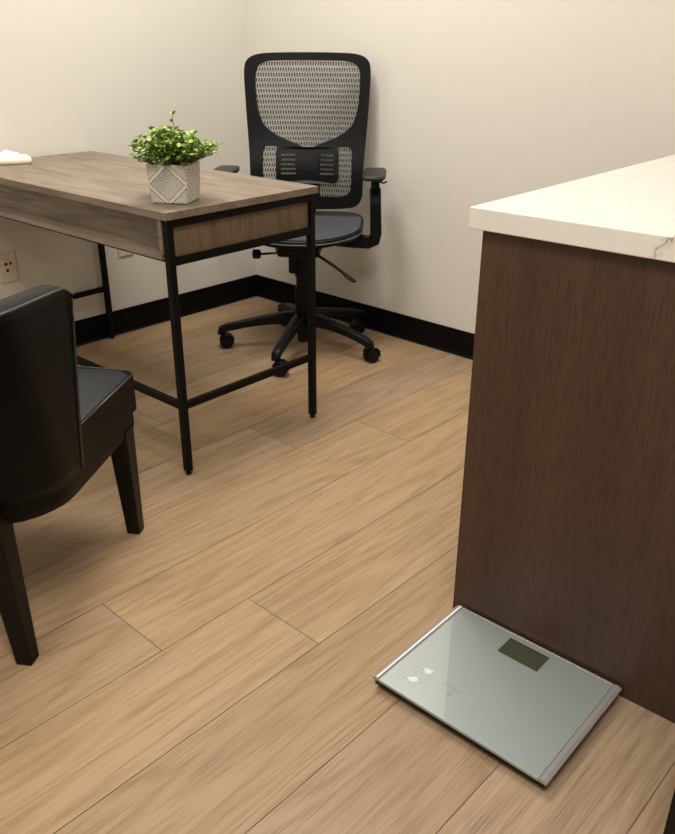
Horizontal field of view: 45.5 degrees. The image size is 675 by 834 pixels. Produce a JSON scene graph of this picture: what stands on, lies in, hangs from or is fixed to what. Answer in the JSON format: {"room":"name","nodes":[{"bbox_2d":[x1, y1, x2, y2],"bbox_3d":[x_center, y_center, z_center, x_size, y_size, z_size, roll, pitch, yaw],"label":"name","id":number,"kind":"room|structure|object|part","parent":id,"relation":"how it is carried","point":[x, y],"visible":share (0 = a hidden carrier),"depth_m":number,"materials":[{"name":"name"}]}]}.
{"room":"consultation office","nodes":[
{"label":"consultation office","id":0,"kind":"room"},
{"bbox_2d":[0,0,255,320],"bbox_3d":[-1.929,-1.152,2.164,0.100,2.780,4.565,22,33,38],"label":"wall","id":1,"kind":"structure","parent":0,"point":[76,75],"depth_m":3.28,"materials":[{"name":"beige paint"}]},
{"bbox_2d":[0,251,18,282],"bbox_3d":[-1.280,-0.582,3.122,0.007,0.116,0.073,22,33,38],"label":"wall outlet","id":2,"kind":"object","parent":1,"relation":"attached to","point":[8,266],"visible":1,"depth_m":3.12,"materials":[{"name":"beige plastic"}]},
{"bbox_2d":[118,249,132,256],"bbox_3d":[-0.918,-0.754,3.472,0.008,0.116,0.073,22,33,38],"label":"wall outlet","id":3,"kind":"object","parent":1,"relation":"attached to","point":[121,253],"visible":0.2,"depth_m":3.48,"materials":[{"name":"beige plastic"}]},
{"bbox_2d":[75,274,256,346],"bbox_3d":[-1.892,0.001,2.663,0.015,0.108,4.365,22,33,38],"label":"baseboard","id":4,"kind":"structure","parent":1,"relation":"attached to","point":[95,328],"depth_m":3.71,"materials":[{"name":"black plastic"}]},
{"bbox_2d":[0,296,674,833],"bbox_3d":[-0.090,0.803,1.193,4.930,0.080,4.365,22,33,38],"label":"floor","id":5,"kind":"structure","parent":0,"point":[210,668],"depth_m":1.79,"materials":[{"name":"brown wood"}]},
{"bbox_2d":[0,284,143,665],"bbox_3d":[-0.839,0.057,1.790,0.560,0.756,0.714,4,25,8],"label":"chair","id":6,"kind":"object","parent":5,"relation":"on","point":[61,420],"visible":1,"depth_m":1.66,"materials":[{"name":"black leather"}]},
{"bbox_3d":[-0.696,0.351,1.681,0.077,0.318,0.164,-11,28,-23],"label":"leg","id":7,"kind":"part","parent":6,"relation":"part of","materials":[{"name":"brown wood"}]},
{"bbox_3d":[-0.860,-0.035,1.595,0.554,0.423,0.429,4,25,8],"label":"backrest","id":8,"kind":"part","parent":6,"relation":"part of","materials":[{"name":"black leather"}]},
{"bbox_2d":[78,367,136,465],"bbox_3d":[-0.819,0.004,1.905,0.550,0.104,0.453,4,25,8],"label":"seat cushion","id":9,"kind":"object","parent":6,"relation":"on","point":[106,395],"depth_m":1.91,"materials":[{"name":"black leather"}]},
{"bbox_3d":[-0.551,0.164,2.101,0.059,0.300,0.054,4,25,8],"label":"leg","id":10,"kind":"part","parent":6,"relation":"part of","materials":[{"name":"brown wood"}]},
{"bbox_2d":[0,151,317,474],"bbox_3d":[-0.719,-0.442,2.821,1.246,0.785,0.582,21,32,37],"label":"writing desk","id":11,"kind":"object","parent":5,"relation":"on","point":[103,199],"visible":0.99,"depth_m":2.41,"materials":[{"name":"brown wood"}]},
{"bbox_2d":[0,150,31,164],"bbox_3d":[-1.214,-0.931,2.883,0.213,0.042,0.118,-11,27,-23],"label":"folded towel","id":12,"kind":"object","parent":11,"relation":"on","point":[7,157],"visible":1,"depth_m":2.87,"materials":[{"name":"white fabric"}]},
{"bbox_3d":[-0.870,-0.666,2.533,1.166,0.094,0.014,21,32,37],"label":"panel","id":13,"kind":"part","parent":11,"relation":"part of","materials":[{"name":"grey wood"}]},
{"bbox_3d":[-0.900,-0.591,2.526,1.190,0.007,0.015,21,32,37],"label":"rail","id":14,"kind":"part","parent":11,"relation":"part of","materials":[{"name":"black wood"}]},
{"bbox_3d":[-0.989,-0.698,3.372,0.021,0.752,0.021,21,32,37],"label":"leg","id":15,"kind":"part","parent":11,"relation":"part of","materials":[{"name":"black metal"}]},
{"bbox_3d":[-0.373,-0.524,2.236,0.014,0.094,0.296,21,32,37],"label":"panel","id":16,"kind":"part","parent":11,"relation":"part of","materials":[{"name":"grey wood"}]},
{"bbox_2d":[128,110,222,203],"bbox_3d":[-0.449,-0.707,2.190,0.252,0.232,0.289,5,26,10],"label":"potted plant","id":17,"kind":"object","parent":11,"relation":"on","point":[173,166],"visible":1,"depth_m":2.16,"materials":[{"name":"green plant"}]},
{"bbox_3d":[-0.450,-0.651,2.221,0.115,0.103,0.115,5,26,10],"label":"pot","id":18,"kind":"part","parent":17,"relation":"part of","materials":[{"name":"grey ceramic"}]},
{"bbox_3d":[-0.450,-0.179,2.273,0.021,0.752,0.021,21,32,37],"label":"leg","id":19,"kind":"part","parent":11,"relation":"part of","materials":[{"name":"black metal"}]},
{"bbox_3d":[-0.277,-0.560,2.322,0.018,0.104,0.542,21,32,37],"label":"panel","id":20,"kind":"part","parent":11,"relation":"part of","materials":[{"name":"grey wood"}]},
{"bbox_3d":[-0.266,-0.595,2.303,0.021,0.022,0.526,21,32,37],"label":"rail","id":21,"kind":"part","parent":11,"relation":"part of","materials":[{"name":"black metal"}]},
{"bbox_3d":[-0.267,-0.503,2.347,0.021,0.022,0.526,21,32,37],"label":"rail","id":22,"kind":"part","parent":11,"relation":"part of","materials":[{"name":"black metal"}]},
{"bbox_3d":[-0.085,-0.351,2.643,0.021,0.752,0.021,21,32,37],"label":"leg","id":23,"kind":"part","parent":11,"relation":"part of","materials":[{"name":"black metal"}]},
{"bbox_2d":[213,52,386,376],"bbox_3d":[-0.157,-0.809,3.180,0.727,1.147,0.696,2,25,4],"label":"office chair","id":24,"kind":"object","parent":5,"relation":"on","point":[332,228],"visible":0.81,"depth_m":3.26,"materials":[{"name":"black plastic"}]},
{"bbox_2d":[219,332,233,340],"bbox_3d":[-0.470,-0.336,3.421,0.062,0.042,0.051,-3,25,-7],"label":"hood","id":25,"kind":"object","parent":24,"relation":"attached to","point":[224,336],"depth_m":3.40,"materials":[{"name":"black plastic"}]},
{"bbox_3d":[-0.335,-0.397,3.396,0.348,0.100,0.050,-1,25,-2],"label":"leg","id":26,"kind":"part","parent":24,"relation":"part of","materials":[{"name":"black plastic"}]},
{"bbox_2d":[272,359,289,372],"bbox_3d":[-0.221,-0.200,3.134,0.062,0.042,0.051,6,26,12],"label":"hood","id":27,"kind":"object","parent":24,"relation":"attached to","point":[277,362],"depth_m":3.12,"materials":[{"name":"black plastic"}]},
{"bbox_3d":[-0.207,-0.469,3.551,0.050,0.100,0.321,-9,27,-18],"label":"leg","id":28,"kind":"part","parent":24,"relation":"part of","materials":[{"name":"black plastic"}]},
{"bbox_3d":[-0.197,-0.323,3.241,0.050,0.100,0.342,7,26,14],"label":"leg","id":29,"kind":"part","parent":24,"relation":"part of","materials":[{"name":"black plastic"}]},
{"bbox_3d":[-0.121,-1.156,3.276,0.504,0.601,0.137,2,25,4],"label":"frame","id":30,"kind":"part","parent":24,"relation":"part of","materials":[{"name":"black plastic"}]},
{"bbox_3d":[-0.143,-0.760,3.259,0.490,0.060,0.481,2,25,4],"label":"seat frame","id":31,"kind":"part","parent":24,"relation":"part of","materials":[{"name":"black plastic"}]},
{"bbox_3d":[-0.143,-0.778,3.250,0.471,0.024,0.463,2,25,4],"label":"seat","id":32,"kind":"part","parent":24,"relation":"part of","materials":[{"name":"black fabric"}]},
{"bbox_3d":[0.004,-0.356,3.312,0.334,0.100,0.050,16,29,30],"label":"leg","id":33,"kind":"part","parent":24,"relation":"part of","materials":[{"name":"black plastic"}]},
{"bbox_3d":[-0.006,-0.445,3.502,0.328,0.100,0.050,-18,31,-34],"label":"leg","id":34,"kind":"part","parent":24,"relation":"part of","materials":[{"name":"black plastic"}]},
{"bbox_2d":[349,318,365,329],"bbox_3d":[0.090,-0.420,3.603,0.062,0.042,0.051,-12,28,-24],"label":"hood","id":35,"kind":"object","parent":24,"relation":"attached to","point":[356,323],"depth_m":3.59,"materials":[{"name":"black plastic"}]},
{"bbox_3d":[0.086,-0.794,3.216,0.184,0.241,0.044,2,25,4],"label":"arm post","id":36,"kind":"part","parent":24,"relation":"part of","materials":[{"name":"black plastic"}]},
{"bbox_2d":[363,347,380,355],"bbox_3d":[0.139,-0.266,3.277,0.062,0.042,0.051,-21,32,-37],"label":"hood","id":37,"kind":"object","parent":24,"relation":"attached to","point":[367,351],"depth_m":3.26,"materials":[{"name":"black plastic"}]},
{"bbox_2d":[372,605,621,787],"bbox_3d":[0.318,0.543,1.619,0.391,0.031,0.306,21,32,37],"label":"bathroom scale","id":38,"kind":"object","parent":5,"relation":"on","point":[520,702],"visible":1,"depth_m":1.59,"materials":[{"name":"silver glass"}]},
{"bbox_2d":[407,676,419,681],"bbox_3d":[0.153,0.527,1.619,0.027,0.001,0.017,-11,27,-22],"label":"print","id":39,"kind":"object","parent":38,"relation":"on","point":[409,678],"depth_m":1.62},
{"bbox_2d":[395,663,433,682],"bbox_3d":[0.153,0.517,1.641,0.057,0.001,0.072,21,32,37],"label":"print","id":40,"kind":"object","parent":38,"relation":"on","point":[404,672],"depth_m":1.64},
{"bbox_3d":[0.178,0.479,1.727,0.016,0.008,0.305,21,32,37],"label":"trim","id":41,"kind":"part","parent":38,"relation":"part of","materials":[{"name":"silver metal"}]},
{"bbox_2d":[422,668,433,673],"bbox_3d":[0.182,0.518,1.640,0.026,0.001,0.019,21,32,37],"label":"print","id":42,"kind":"object","parent":38,"relation":"on","point":[424,670],"depth_m":1.64},
{"bbox_2d":[375,680,544,787],"bbox_3d":[0.316,0.544,1.619,0.382,0.014,0.295,21,32,37],"label":"base","id":43,"kind":"object","parent":38,"relation":"on","point":[505,719],"depth_m":1.54,"materials":[{"name":"black plastic"}]},
{"bbox_3d":[0.458,0.587,1.501,0.016,0.008,0.305,21,32,37],"label":"trim","id":44,"kind":"part","parent":38,"relation":"part of","materials":[{"name":"silver metal"}]},
{"bbox_2d":[453,231,674,723],"bbox_3d":[0.932,-0.084,1.963,0.624,0.878,1.360,21,32,37],"label":"base cabinet","id":45,"kind":"object","parent":5,"relation":"on","point":[566,539],"visible":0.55,"depth_m":1.51,"materials":[{"name":"brown wood"}]},
{"bbox_2d":[469,155,674,262],"bbox_3d":[0.938,-0.495,1.758,0.644,0.040,1.376,21,32,37],"label":"countertop","id":46,"kind":"structure","parent":45,"relation":"on","point":[630,210],"depth_m":1.45,"materials":[{"name":"white stone"}]},
{"bbox_2d":[663,789,674,833],"bbox_3d":[0.828,0.483,1.060,0.606,0.620,0.305,22,33,38],"label":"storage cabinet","id":47,"kind":"object","parent":5,"relation":"on","point":[669,828],"visible":1,"depth_m":1.22,"materials":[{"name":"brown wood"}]},
{"bbox_2d":[245,0,674,333],"bbox_3d":[1.469,-1.095,2.071,5.030,2.780,0.100,22,33,38],"label":"wall","id":48,"kind":"structure","parent":0,"point":[472,102],"depth_m":3.02,"materials":[{"name":"beige paint"}]},
{"bbox_2d":[256,275,474,359],"bbox_3d":[0.363,-0.364,3.458,2.130,0.108,0.015,22,33,38],"label":"baseboard","id":49,"kind":"structure","parent":48,"relation":"attached to","point":[447,339],"depth_m":3.56,"materials":[{"name":"black plastic"}]}
]}

